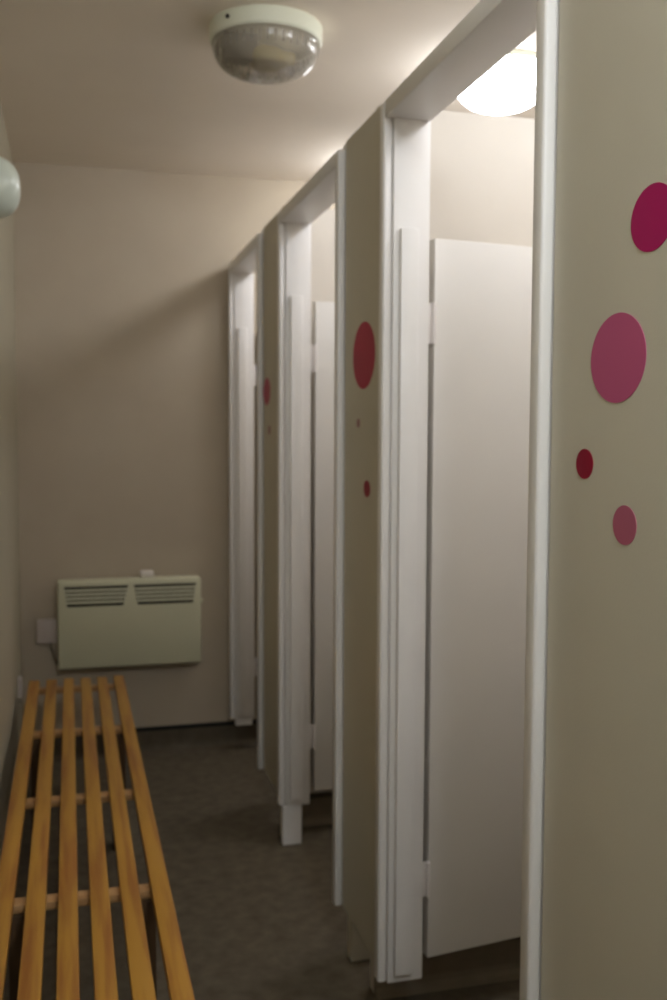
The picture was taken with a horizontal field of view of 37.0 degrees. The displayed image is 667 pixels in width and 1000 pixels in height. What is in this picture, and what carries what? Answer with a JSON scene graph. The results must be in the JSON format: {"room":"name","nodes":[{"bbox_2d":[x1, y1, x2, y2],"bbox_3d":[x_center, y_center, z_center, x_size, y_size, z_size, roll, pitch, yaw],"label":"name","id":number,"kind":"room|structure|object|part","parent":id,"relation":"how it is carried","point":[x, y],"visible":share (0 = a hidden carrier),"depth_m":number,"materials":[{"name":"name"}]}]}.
{"room":"public restroom","nodes":[
{"label":"public restroom","id":0,"kind":"room"},
{"bbox_2d":[0,103,22,857],"bbox_3d":[-0.616,0.068,1.296,0.100,2.583,6.205,-1,4,-15],"label":"wall","id":1,"kind":"structure","parent":0,"point":[11,713],"depth_m":3.58,"materials":[{"name":"paint"}]},
{"bbox_2d":[0,157,20,218],"bbox_3d":[-0.846,-0.789,2.521,0.104,0.176,0.176,-1,4,-15],"label":"wall light","id":2,"kind":"object","parent":1,"relation":"attached to","point":[10,190],"visible":1,"depth_m":2.48,"materials":[{"name":"white glass"}]},
{"bbox_2d":[3,763,30,999],"bbox_3d":[-0.556,1.299,1.397,0.034,0.112,6.205,-1,4,-15],"label":"baseboard","id":3,"kind":"structure","parent":1,"relation":"attached to","point":[30,763],"depth_m":3.25,"materials":[{"name":"black"}]},
{"bbox_2d":[18,676,21,697],"bbox_3d":[-1.275,0.760,4.054,0.014,0.080,0.050,-1,4,-15],"label":"junction box","id":4,"kind":"object","parent":1,"relation":"attached to","point":[19,677],"visible":1,"depth_m":4.03,"materials":[{"name":"beige plastic"}]},
{"bbox_2d":[13,162,334,730],"bbox_3d":[-0.408,-0.158,4.604,2.196,2.583,0.100,-1,4,-15],"label":"wall","id":5,"kind":"structure","parent":0,"point":[121,275],"depth_m":4.40,"materials":[{"name":"grey paint"}]},
{"bbox_2d":[37,619,56,643],"bbox_3d":[-1.251,0.573,4.357,0.085,0.104,0.043,-1,4,-15],"label":"switch","id":6,"kind":"object","parent":5,"relation":"attached to","point":[46,628],"visible":1,"depth_m":4.34,"materials":[{"name":"beige plastic"}]},
{"bbox_2d":[50,570,202,669],"bbox_3d":[-0.911,0.526,4.412,0.665,0.426,0.102,-1,4,-15],"label":"heater","id":7,"kind":"object","parent":5,"relation":"attached to","point":[146,619],"visible":1,"depth_m":4.37,"materials":[{"name":"beige metal"}]},
{"bbox_2d":[64,585,127,606],"bbox_3d":[-1.028,0.417,4.324,0.270,0.087,0.003,-1,4,-15],"label":"grille","id":8,"kind":"object","parent":7,"relation":"attached to","point":[74,595],"depth_m":4.32,"materials":[{"name":"beige metal"}]},
{"bbox_3d":[-0.829,0.327,4.421,0.060,0.030,0.038,-1,4,-15],"label":"thermostat knob","id":9,"kind":"part","parent":7,"relation":"part of","materials":[{"name":"white plastic"}]},
{"bbox_2d":[134,583,195,603],"bbox_3d":[-0.742,0.413,4.400,0.270,0.087,0.003,-1,4,-15],"label":"grille","id":10,"kind":"object","parent":7,"relation":"attached to","point":[144,593],"depth_m":4.40,"materials":[{"name":"beige metal"}]},
{"bbox_2d":[53,719,256,760],"bbox_3d":[-0.396,1.079,4.623,1.996,0.112,0.034,-1,4,-15],"label":"baseboard","id":11,"kind":"structure","parent":5,"relation":"attached to","point":[183,737],"depth_m":4.56,"materials":[{"name":"black"}]},
{"bbox_2d":[4,745,519,999],"bbox_3d":[0.392,1.392,1.655,2.196,0.100,6.405,-1,4,-15],"label":"floor","id":12,"kind":"structure","parent":0,"point":[258,918],"depth_m":3.16,"materials":[{"name":"grey carpet"}]},
{"bbox_2d":[0,675,194,999],"bbox_3d":[-0.631,1.053,2.510,0.372,0.450,3.223,-1,4,-15],"label":"slatted bench","id":13,"kind":"object","parent":12,"relation":"on","point":[145,906],"visible":1,"depth_m":2.29,"materials":[{"name":"brown wood"}]},
{"bbox_3d":[-0.685,1.096,2.186,0.044,0.409,0.060,-1,4,-15],"label":"leg","id":14,"kind":"part","parent":13,"relation":"part of","materials":[{"name":"brown wood"}]},
{"bbox_3d":[-1.007,1.012,3.401,0.044,0.409,0.060,-1,4,-15],"label":"leg","id":15,"kind":"part","parent":13,"relation":"part of","materials":[{"name":"brown wood"}]},
{"bbox_3d":[-0.746,1.008,3.470,0.044,0.409,0.060,-1,4,-15],"label":"leg","id":16,"kind":"part","parent":13,"relation":"part of","materials":[{"name":"brown wood"}]},
{"bbox_3d":[-0.424,1.092,2.255,0.044,0.409,0.060,-1,4,-15],"label":"leg","id":17,"kind":"part","parent":13,"relation":"part of","materials":[{"name":"brown wood"}]},
{"bbox_2d":[264,213,280,834],"bbox_3d":[-0.190,0.095,3.638,0.061,2.211,0.354,-1,4,-15],"label":"partition wall","id":18,"kind":"structure","parent":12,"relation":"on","point":[270,230],"depth_m":3.67,"materials":[{"name":"beige paint"}]},
{"bbox_2d":[228,229,263,768],"bbox_3d":[-0.332,0.003,4.180,0.110,2.096,0.776,-1,4,-15],"label":"door surround","id":19,"kind":"object","parent":18,"relation":"attached to","point":[241,269],"visible":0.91,"depth_m":4.44,"materials":[{"name":"white paint"}]},
{"bbox_3d":[-0.459,-0.025,4.486,0.022,2.048,0.034,-1,4,-15],"label":"architrave","id":20,"kind":"part","parent":19,"relation":"part of","materials":[{"name":"white paint"}]},
{"bbox_2d":[254,365,256,675],"bbox_3d":[-0.012,0.099,4.649,0.750,1.733,0.044,-1,4,-15],"label":"door leaf","id":21,"kind":"structure","parent":19,"relation":"attached to","point":[255,366],"depth_m":4.50,"materials":[{"name":"white laminate"}]},
{"bbox_3d":[-0.280,0.022,3.810,0.022,2.048,0.034,-1,4,-15],"label":"architrave","id":22,"kind":"part","parent":19,"relation":"part of","materials":[{"name":"white paint"}]},
{"bbox_2d":[263,378,269,404],"bbox_3d":[-0.248,-0.403,3.708,0.001,0.101,0.128,-1,4,-15],"label":"sticker","id":23,"kind":"object","parent":18,"relation":"attached to","point":[266,392],"visible":1,"depth_m":3.71,"materials":[{"name":"red plastic"}]},
{"bbox_2d":[277,144,345,905],"bbox_3d":[-0.041,0.135,3.084,0.110,2.208,0.796,-1,4,-15],"label":"door surround","id":24,"kind":"object","parent":12,"relation":"on","point":[326,187],"visible":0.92,"depth_m":3.39,"materials":[{"name":"white paint"}]},
{"bbox_3d":[-0.181,0.049,3.436,0.022,2.048,0.034,-1,4,-15],"label":"architrave","id":25,"kind":"part","parent":24,"relation":"part of","materials":[{"name":"white paint"}]},
{"bbox_2d":[310,301,334,790],"bbox_3d":[0.253,0.169,3.638,0.750,1.733,0.044,-1,4,-21],"label":"door leaf","id":26,"kind":"structure","parent":24,"relation":"attached to","point":[323,314],"depth_m":3.52,"materials":[{"name":"white laminate"}]},
{"bbox_3d":[0.014,0.100,2.701,0.022,2.048,0.034,-1,4,-15],"label":"architrave","id":27,"kind":"part","parent":24,"relation":"part of","materials":[{"name":"white paint"}]},
{"bbox_2d":[343,100,385,961],"bbox_3d":[0.111,0.173,2.526,0.074,2.211,0.363,-1,4,-15],"label":"partition wall","id":28,"kind":"structure","parent":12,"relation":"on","point":[363,147],"depth_m":2.54,"materials":[{"name":"beige paint"}]},
{"bbox_2d":[353,322,374,388],"bbox_3d":[0.075,-0.360,2.485,0.001,0.166,0.190,-1,4,-15],"label":"sticker","id":29,"kind":"object","parent":28,"relation":"attached to","point":[364,344],"visible":1,"depth_m":2.48,"materials":[{"name":"red plastic"}]},
{"bbox_2d":[364,480,369,496],"bbox_3d":[0.083,-0.028,2.475,0.001,0.042,0.054,-1,4,-15],"label":"sticker","id":30,"kind":"object","parent":28,"relation":"attached to","point":[366,483],"visible":1,"depth_m":2.48,"materials":[{"name":"red plastic"}]},
{"bbox_2d":[374,0,559,999],"bbox_3d":[0.259,0.143,1.949,0.110,2.066,0.822,-1,4,-15],"label":"door surround","id":31,"kind":"object","parent":28,"relation":"attached to","point":[492,29],"visible":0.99,"depth_m":2.25,"materials":[{"name":"white paint"}]},
{"bbox_3d":[0.115,0.126,2.318,0.022,2.048,0.034,-1,4,-15],"label":"architrave","id":32,"kind":"part","parent":31,"relation":"part of","materials":[{"name":"white paint"}]},
{"bbox_2d":[422,238,532,956],"bbox_3d":[0.546,0.247,2.523,0.750,1.733,0.044,-1,4,-23],"label":"door leaf","id":33,"kind":"structure","parent":31,"relation":"attached to","point":[480,294],"depth_m":2.42,"materials":[{"name":"white laminate"}]},
{"bbox_3d":[0.317,0.179,1.558,0.022,2.048,0.034,-1,4,-15],"label":"architrave","id":34,"kind":"part","parent":31,"relation":"part of","materials":[{"name":"white paint"}]},
{"bbox_2d":[541,0,666,999],"bbox_3d":[0.762,0.344,0.067,0.074,2.211,3.093,-1,4,-15],"label":"partition wall","id":35,"kind":"structure","parent":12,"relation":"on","point":[604,913],"depth_m":1.37,"materials":[{"name":"beige paint"}]},
{"bbox_2d":[576,449,592,478],"bbox_3d":[0.359,-0.052,1.426,0.001,0.043,0.048,-1,4,-15],"label":"sticker","id":36,"kind":"object","parent":35,"relation":"attached to","point":[584,461],"visible":1,"depth_m":1.43,"materials":[{"name":"red plastic"}]},
{"bbox_2d":[591,312,645,402],"bbox_3d":[0.381,-0.190,1.337,0.001,0.120,0.139,-1,4,-15],"label":"sticker","id":37,"kind":"object","parent":35,"relation":"attached to","point":[618,355],"visible":1,"depth_m":1.33,"materials":[{"name":"pink plastic"}]},
{"bbox_2d":[613,505,636,544],"bbox_3d":[0.387,0.034,1.326,0.001,0.053,0.058,-1,4,-15],"label":"sticker","id":38,"kind":"object","parent":35,"relation":"attached to","point":[624,519],"visible":1,"depth_m":1.32,"materials":[{"name":"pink plastic"}]},
{"bbox_2d":[631,182,666,251],"bbox_3d":[0.401,-0.355,1.253,0.001,0.084,0.098,-1,4,-15],"label":"sticker","id":39,"kind":"object","parent":35,"relation":"attached to","point":[649,215],"visible":1,"depth_m":1.25,"materials":[{"name":"pink plastic"}]},
{"bbox_2d":[0,0,535,181],"bbox_3d":[0.403,-1.285,1.471,2.196,0.100,6.405,-1,4,-15],"label":"ceiling","id":40,"kind":"structure","parent":0,"point":[141,85],"depth_m":3.27,"materials":[{"name":"paint"}]},
{"bbox_2d":[209,4,321,84],"bbox_3d":[-0.191,-1.263,2.811,0.318,0.132,0.318,-1,4,-15],"label":"ceiling light","id":41,"kind":"object","parent":40,"relation":"attached to","point":[264,38],"visible":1,"depth_m":2.77,"materials":[{"name":"white glass"}]},
{"bbox_3d":[-0.173,-1.240,2.807,0.131,0.076,0.076,-1,4,-15],"label":"bulb","id":42,"kind":"part","parent":41,"relation":"part of","materials":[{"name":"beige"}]},
{"bbox_2d":[458,49,535,114],"bbox_3d":[0.522,-1.281,3.108,0.302,0.130,0.302,-1,4,-15],"label":"light","id":43,"kind":"object","parent":40,"relation":"attached to","point":[508,87],"visible":0.6,"depth_m":3.01,"materials":[{"name":"white glass"}]},
{"bbox_2d":[282,206,334,826],"bbox_3d":[0.321,0.074,3.732,1.038,2.245,0.066,-1,4,-15],"label":"wall","id":44,"kind":"structure","parent":0,"point":[323,227],"depth_m":3.58,"materials":[{"name":"beige paint"}]},
{"bbox_2d":[370,105,534,999],"bbox_3d":[0.611,0.150,2.638,1.038,2.245,0.066,-1,4,-15],"label":"wall","id":45,"kind":"structure","parent":0,"point":[482,165],"depth_m":2.52,"materials":[{"name":"beige paint"}]}
]}

